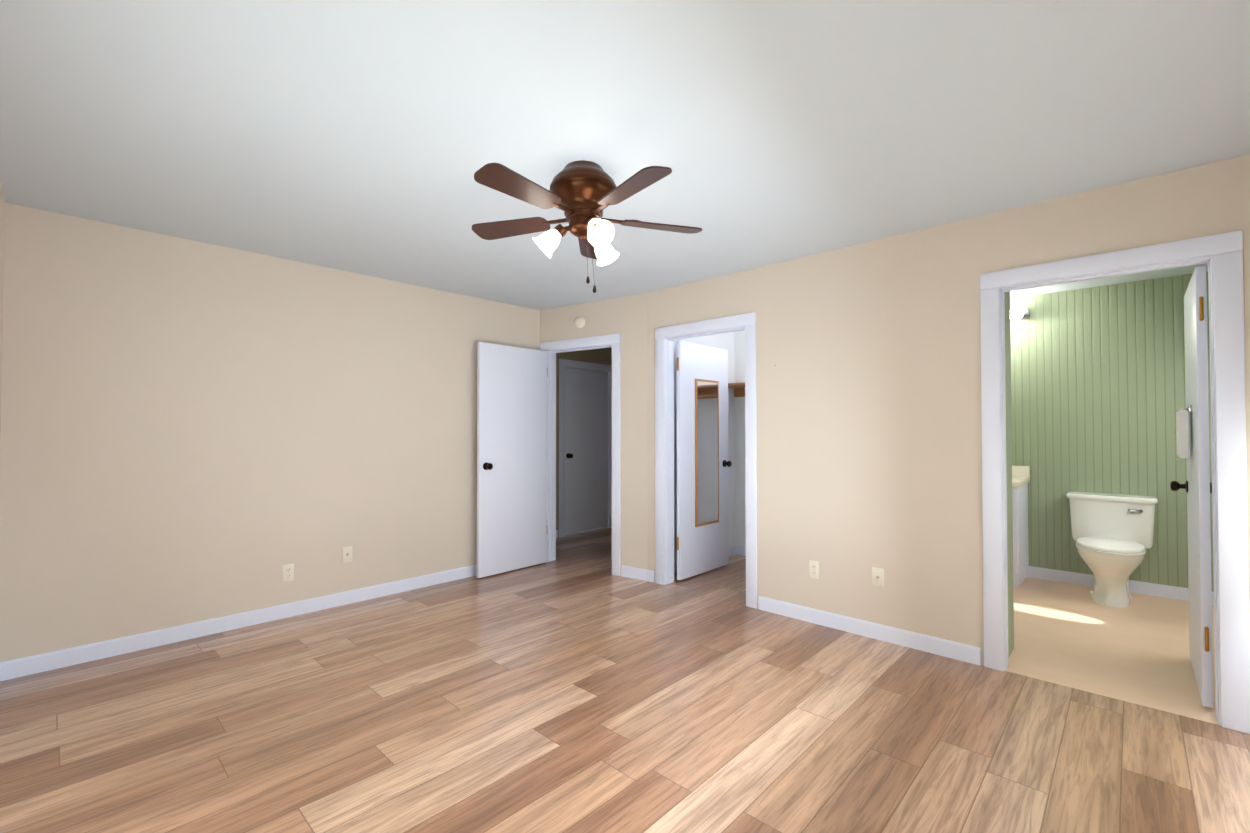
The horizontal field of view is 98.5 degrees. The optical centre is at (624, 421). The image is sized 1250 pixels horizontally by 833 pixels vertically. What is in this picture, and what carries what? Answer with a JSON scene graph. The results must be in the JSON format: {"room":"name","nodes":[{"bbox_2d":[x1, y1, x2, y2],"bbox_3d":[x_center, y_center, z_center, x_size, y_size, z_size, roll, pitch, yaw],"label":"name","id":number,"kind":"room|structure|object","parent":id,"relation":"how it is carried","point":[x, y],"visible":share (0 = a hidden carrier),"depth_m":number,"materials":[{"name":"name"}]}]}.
{"room":"empty bedroom","nodes":[
{"label":"empty bedroom","id":0,"kind":"room"},
{"bbox_2d":[0,181,4,459],"bbox_3d":[-1.417,0.068,1.002,4.960,2.440,0.120,-1,-1,43],"label":"wall","id":1,"kind":"structure","parent":0,"point":[2,217],"depth_m":2.67,"materials":[{"name":"beige paint"}]},
{"bbox_2d":[0,661,7,680],"bbox_3d":[-1.415,1.243,1.073,4.840,0.092,0.013,-1,-1,43],"label":"baseboard","id":2,"kind":"structure","parent":1,"relation":"attached to","point":[3,665],"depth_m":2.74,"materials":[{"name":"white wood"}]},
{"bbox_2d":[0,203,539,661],"bbox_3d":[-2.074,0.114,4.009,0.120,2.440,3.600,-1,-1,43],"label":"wall","id":3,"kind":"structure","parent":0,"point":[192,431],"depth_m":3.37,"materials":[{"name":"beige paint"}]},
{"bbox_2d":[4,565,476,679],"bbox_3d":[-1.991,1.288,3.982,0.013,0.092,3.400,-1,-1,43],"label":"baseboard","id":4,"kind":"structure","parent":3,"relation":"attached to","point":[24,666],"depth_m":3.35,"materials":[{"name":"white wood"}]},
{"bbox_2d":[282,563,293,581],"bbox_3d":[-2.294,1.029,3.667,0.008,0.114,0.070,-1,-1,43],"label":"electrical outlet","id":5,"kind":"object","parent":3,"relation":"attached to","point":[287,572],"visible":1,"depth_m":3.67,"materials":[{"name":"beige plastic"}]},
{"bbox_2d":[342,546,351,562],"bbox_3d":[-2.031,0.973,3.942,0.016,0.114,0.070,-1,-1,43],"label":"outlet","id":6,"kind":"object","parent":3,"relation":"attached to","point":[346,554],"visible":1,"depth_m":3.94,"materials":[{"name":"beige plastic"}]},
{"bbox_2d":[556,347,611,536],"bbox_3d":[-0.769,0.152,6.503,0.120,2.440,2.420,-1,-1,43],"label":"wall","id":7,"kind":"structure","parent":0,"point":[602,356],"depth_m":6.47,"materials":[{"name":"beige paint"}]},
{"bbox_2d":[559,359,611,537],"bbox_3d":[-0.504,0.316,6.773,0.138,2.120,0.940,-1,-1,43],"label":"door frame","id":8,"kind":"structure","parent":7,"relation":"attached to","point":[565,363],"depth_m":6.45,"materials":[{"name":"white wood"}]},
{"bbox_2d":[565,368,607,534],"bbox_3d":[-0.460,0.357,6.742,0.104,2.014,0.768,-1,-1,43],"label":"door","id":9,"kind":"structure","parent":7,"relation":"in","point":[586,450],"depth_m":6.74,"materials":[{"name":"white wood"}]},
{"bbox_2d":[540,293,647,575],"bbox_3d":[-0.287,0.129,4.956,1.223,2.440,0.120,-1,-1,33],"label":"wall","id":10,"kind":"structure","parent":0,"point":[625,317],"depth_m":4.67,"materials":[{"name":"beige paint"}]},
{"bbox_2d":[476,342,547,577],"bbox_3d":[-0.995,0.328,4.882,0.173,2.014,0.768,-1,-1,43],"label":"hall door","id":11,"kind":"structure","parent":10,"relation":"in","point":[511,458],"depth_m":4.84,"materials":[{"name":"white wood"}]},
{"bbox_2d":[575,317,584,327],"bbox_3d":[-0.420,-0.916,4.967,0.108,0.108,0.034,-1,-1,33],"label":"smoke detector","id":12,"kind":"object","parent":10,"relation":"attached to","point":[579,322],"visible":0.96,"depth_m":4.95,"materials":[{"name":"beige plastic"}]},
{"bbox_2d":[540,333,619,575],"bbox_3d":[-0.398,0.290,5.027,0.940,2.120,0.152,-1,-1,33],"label":"door frame","id":13,"kind":"structure","parent":10,"relation":"attached to","point":[552,348],"depth_m":4.97,"materials":[{"name":"white wood"}]},
{"bbox_2d":[621,565,654,582],"bbox_3d":[0.107,1.297,4.590,0.334,0.092,0.057,-1,-1,43],"label":"baseboard","id":14,"kind":"structure","parent":10,"relation":"attached to","point":[626,571],"depth_m":4.59,"materials":[{"name":"white wood"}]},
{"bbox_2d":[0,527,1249,832],"bbox_3d":[0.415,1.356,3.461,6.050,0.060,6.240,-1,-1,43],"label":"floor","id":15,"kind":"structure","parent":0,"point":[576,685],"depth_m":2.33,"materials":[{"name":"brown wood"}]},
{"bbox_2d":[1012,465,1029,587],"bbox_3d":[3.075,0.852,4.673,0.648,0.984,0.576,-1,-1,43],"label":"bathroom vanity","id":16,"kind":"object","parent":15,"relation":"on","point":[1020,478],"visible":0.06,"depth_m":4.39,"materials":[{"name":"white wood"}]},
{"bbox_2d":[1066,492,1157,607],"bbox_3d":[3.644,0.954,4.045,0.530,0.762,0.730,-1,-1,43],"label":"toilet","id":17,"kind":"object","parent":15,"relation":"on","point":[1112,535],"visible":1,"depth_m":4.04,"materials":[{"name":"white ceramic"}]},
{"bbox_2d":[0,0,1249,309],"bbox_3d":[0.459,-1.155,3.458,6.170,0.080,6.240,-1,-1,43],"label":"ceiling","id":18,"kind":"structure","parent":0,"point":[364,136],"depth_m":2.02,"materials":[{"name":"white paint"}]},
{"bbox_2d":[471,160,701,292],"bbox_3d":[-0.195,-0.852,2.381,1.088,0.556,1.071,-1,-1,43],"label":"fan","id":19,"kind":"object","parent":18,"relation":"hanging from","point":[582,194],"visible":1,"depth_m":2.31,"materials":[{"name":"brown wood"}]},
{"bbox_2d":[674,332,737,562],"bbox_3d":[0.662,0.131,5.135,0.120,2.440,1.230,-1,-1,43],"label":"wall","id":20,"kind":"structure","parent":0,"point":[733,343],"depth_m":5.46,"materials":[{"name":"white paint"}]},
{"bbox_2d":[674,545,735,573],"bbox_3d":[0.701,1.304,5.060,0.013,0.092,1.200,-1,-1,43],"label":"baseboard","id":21,"kind":"structure","parent":20,"relation":"attached to","point":[732,549],"depth_m":5.44,"materials":[{"name":"white wood"}]},
{"bbox_2d":[734,330,745,546],"bbox_3d":[1.692,0.131,5.106,1.660,2.440,0.120,-1,-1,43],"label":"wall","id":22,"kind":"structure","parent":0,"point":[739,336],"depth_m":5.51,"materials":[{"name":"white paint"}]},
{"bbox_2d":[728,382,744,396],"bbox_3d":[1.520,-0.212,4.929,1.416,0.320,0.378,-1,-1,43],"label":"shelf","id":23,"kind":"object","parent":22,"relation":"attached to","point":[739,389],"visible":0.06,"depth_m":5.45,"materials":[{"name":"brown wood"}]},
{"bbox_2d":[736,545,745,555],"bbox_3d":[1.647,1.304,5.040,1.420,0.092,0.013,-1,-1,43],"label":"baseboard","id":24,"kind":"structure","parent":22,"relation":"attached to","point":[737,550],"depth_m":5.47,"materials":[{"name":"white wood"}]},
{"bbox_2d":[647,154,1249,665],"bbox_3d":[1.556,0.104,3.367,3.635,2.440,0.120,-1,-1,43],"label":"wall","id":25,"kind":"structure","parent":0,"point":[869,436],"depth_m":3.23,"materials":[{"name":"beige paint"}]},
{"bbox_2d":[676,341,731,579],"bbox_3d":[0.698,0.327,4.803,0.173,2.014,0.768,-1,-1,43],"label":"door","id":26,"kind":"structure","parent":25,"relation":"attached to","point":[703,463],"depth_m":4.74,"materials":[{"name":"white wood"}]},
{"bbox_2d":[655,312,756,608],"bbox_3d":[0.643,0.277,4.223,0.940,2.120,0.152,-1,-1,43],"label":"door frame","id":27,"kind":"structure","parent":25,"relation":"attached to","point":[665,337],"depth_m":4.43,"materials":[{"name":"white wood"}]},
{"bbox_2d":[809,560,819,578],"bbox_3d":[1.249,0.977,3.554,0.070,0.114,0.008,-1,-1,43],"label":"electrical outlet","id":28,"kind":"object","parent":25,"relation":"attached to","point":[814,569],"visible":1,"depth_m":3.55,"materials":[{"name":"beige plastic"}]},
{"bbox_2d":[758,596,980,665],"bbox_3d":[1.438,1.278,3.369,1.334,0.092,0.013,-1,-1,43],"label":"baseboard","id":29,"kind":"structure","parent":25,"relation":"attached to","point":[934,645],"depth_m":3.27,"materials":[{"name":"white wood"}]},
{"bbox_2d":[872,567,883,587],"bbox_3d":[1.538,0.948,3.278,0.070,0.114,0.016,-1,-1,43],"label":"outlet","id":30,"kind":"object","parent":25,"relation":"attached to","point":[877,577],"visible":1,"depth_m":3.28,"materials":[{"name":"beige plastic"}]},
{"bbox_2d":[980,230,1249,733],"bbox_3d":[2.324,0.253,2.642,0.943,2.120,0.152,-1,-1,43],"label":"door frame","id":31,"kind":"structure","parent":25,"relation":"attached to","point":[1221,255],"depth_m":2.35,"materials":[{"name":"white wood"}]},
{"bbox_2d":[1170,266,1213,707],"bbox_3d":[2.902,0.295,2.731,0.173,2.014,0.770,-1,-1,43],"label":"door","id":32,"kind":"structure","parent":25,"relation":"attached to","point":[1192,427],"depth_m":2.50,"materials":[{"name":"white wood"}]},
{"bbox_2d":[1005,292,1013,657],"bbox_3d":[2.372,0.097,2.874,2.130,2.440,0.280,-1,-1,43],"label":"wall","id":33,"kind":"structure","parent":0,"point":[1009,478],"depth_m":3.09,"materials":[{"name":"paint"}]},
{"bbox_2d":[1010,272,1213,591],"bbox_3d":[3.852,0.121,4.447,2.370,2.440,0.120,-1,-1,43],"label":"wall","id":34,"kind":"structure","parent":0,"point":[1098,402],"depth_m":4.36,"materials":[{"name":"green paint"}]},
{"bbox_2d":[1010,308,1029,320],"bbox_3d":[3.272,-0.929,4.802,0.520,0.110,0.179,-1,-1,43],"label":"sconce","id":35,"kind":"object","parent":34,"relation":"attached to","point":[1018,314],"visible":0.29,"depth_m":4.63,"materials":[{"name":"white glass"}]},
{"bbox_2d":[1027,566,1213,604],"bbox_3d":[3.807,1.294,4.380,2.070,0.092,0.013,-1,-1,43],"label":"baseboard","id":36,"kind":"structure","parent":34,"relation":"attached to","point":[1165,591],"depth_m":4.22,"materials":[{"name":"white wood"}]}
]}

